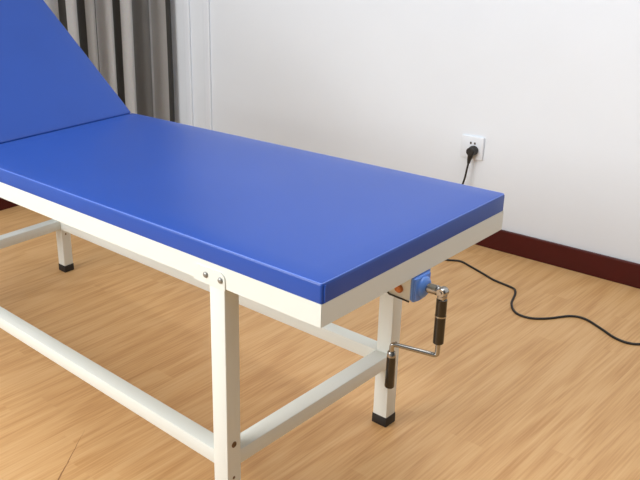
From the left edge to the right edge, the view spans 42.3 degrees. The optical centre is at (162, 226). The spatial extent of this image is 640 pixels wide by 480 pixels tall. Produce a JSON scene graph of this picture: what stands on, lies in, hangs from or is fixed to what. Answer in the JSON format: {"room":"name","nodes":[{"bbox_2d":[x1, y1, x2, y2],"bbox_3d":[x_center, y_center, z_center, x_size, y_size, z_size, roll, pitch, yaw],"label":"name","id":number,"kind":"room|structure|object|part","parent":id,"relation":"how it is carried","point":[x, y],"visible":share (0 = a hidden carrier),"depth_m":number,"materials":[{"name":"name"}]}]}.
{"room":"examination room","nodes":[
{"label":"examination room","id":0,"kind":"room"},
{"bbox_2d":[0,205,639,479],"bbox_3d":[-0.320,0.961,0.973,5.513,0.050,5.120,-20,27,-37],"label":"floor","id":1,"kind":"structure","parent":0,"point":[506,395],"depth_m":2.23,"materials":[{"name":"brown wood"}]},
{"bbox_2d":[0,0,504,479],"bbox_3d":[-0.104,-0.067,2.138,0.613,1.024,1.882,-20,27,-37],"label":"bed","id":2,"kind":"object","parent":1,"relation":"on","point":[302,240],"visible":1,"depth_m":1.74,"materials":[{"name":"blue leather"}]},
{"bbox_3d":[-0.373,-0.110,2.911,0.039,0.572,0.039,-20,27,-37],"label":"leg","id":3,"kind":"part","parent":2,"relation":"part of","materials":[{"name":"white metal"}]},
{"bbox_3d":[-0.500,-0.497,2.436,0.601,0.397,0.517,-20,27,-37],"label":"backrest","id":4,"kind":"part","parent":2,"relation":"part of","materials":[{"name":"blue leather"}]},
{"bbox_3d":[-0.340,-0.076,1.952,0.026,0.043,1.829,-20,27,-37],"label":"rail","id":5,"kind":"part","parent":2,"relation":"part of","materials":[{"name":"white metal"}]},
{"bbox_3d":[0.086,0.091,1.478,0.002,0.033,0.082,-20,27,-37],"label":"bracket plate","id":6,"kind":"part","parent":2,"relation":"part of","materials":[{"name":"white metal"}]},
{"bbox_3d":[0.127,0.371,1.584,0.039,0.572,0.039,-20,27,-37],"label":"leg","id":7,"kind":"part","parent":2,"relation":"part of","materials":[{"name":"white metal"}]},
{"bbox_3d":[0.081,-0.116,1.889,0.601,0.039,1.202,-20,27,-37],"label":"mattress","id":8,"kind":"part","parent":2,"relation":"part of","materials":[{"name":"blue leather"}]},
{"bbox_3d":[0.547,0.221,1.925,0.039,0.572,0.039,-20,27,-37],"label":"leg","id":9,"kind":"part","parent":2,"relation":"part of","materials":[{"name":"white metal"}]},
{"bbox_3d":[0.472,0.063,1.486,0.599,0.043,0.026,-20,27,-37],"label":"rail","id":10,"kind":"part","parent":2,"relation":"part of","materials":[{"name":"white metal"}]},
{"bbox_3d":[0.480,0.232,1.525,0.092,0.052,0.009,5,22,21],"label":"crank arm","id":11,"kind":"part","parent":2,"relation":"part of","materials":[{"name":"silver metal"}]},
{"bbox_2d":[445,146,639,344],"bbox_3d":[1.256,0.057,2.548,0.362,0.384,1.092,-14,24,-27],"label":"power cord","id":12,"kind":"object","parent":1,"relation":"on","point":[471,151],"visible":0.81,"depth_m":2.61,"materials":[{"name":"black rubber"}]},
{"bbox_2d":[170,0,639,263],"bbox_3d":[1.638,-1.138,2.096,0.100,2.900,5.120,-20,27,-37],"label":"wall","id":13,"kind":"structure","parent":0,"point":[551,88],"depth_m":2.96,"materials":[{"name":"white paint"}]},
{"bbox_2d":[184,0,192,125],"bbox_3d":[0.089,-1.703,3.661,0.012,2.817,0.034,-20,27,-37],"label":"trim","id":14,"kind":"structure","parent":13,"relation":"attached to","point":[186,2],"depth_m":3.99,"materials":[{"name":"white paint"}]},
{"bbox_2d":[203,0,211,129],"bbox_3d":[0.180,-1.670,3.563,0.012,2.817,0.034,-20,27,-37],"label":"trim","id":15,"kind":"structure","parent":13,"relation":"attached to","point":[206,8],"depth_m":3.89,"materials":[{"name":"white paint"}]},
{"bbox_2d":[461,134,484,160],"bbox_3d":[1.151,-0.295,2.974,0.009,0.086,0.086,-20,27,-37],"label":"wall outlet","id":16,"kind":"object","parent":13,"relation":"attached to","point":[467,140],"visible":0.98,"depth_m":2.96,"materials":[{"name":"white plastic"}]},
{"bbox_2d":[476,229,639,288],"bbox_3d":[1.692,0.204,2.526,0.012,0.083,5.020,-20,27,-37],"label":"baseboard","id":17,"kind":"structure","parent":13,"relation":"attached to","point":[605,267],"depth_m":2.81,"materials":[{"name":"brown wood"}]},
{"bbox_3d":[-2.086,-1.001,2.202,5.413,2.900,0.100,-20,27,-37],"label":"wall","id":18,"kind":"structure","parent":0,"visible":0},
{"bbox_2d":[0,197,17,210],"bbox_3d":[-1.991,0.329,2.658,5.401,0.083,0.012,-20,27,-37],"label":"baseboard","id":19,"kind":"structure","parent":18,"relation":"attached to","point":[4,204],"depth_m":3.69,"materials":[{"name":"brown wood"}]},
{"bbox_2d":[44,0,174,121],"bbox_3d":[-0.454,-1.375,3.444,1.262,2.372,0.121,-20,27,-37],"label":"curtain","id":20,"kind":"object","parent":18,"relation":"attached to","point":[129,42],"visible":0.34,"depth_m":3.86,"materials":[{"name":"fabric"}]}
]}

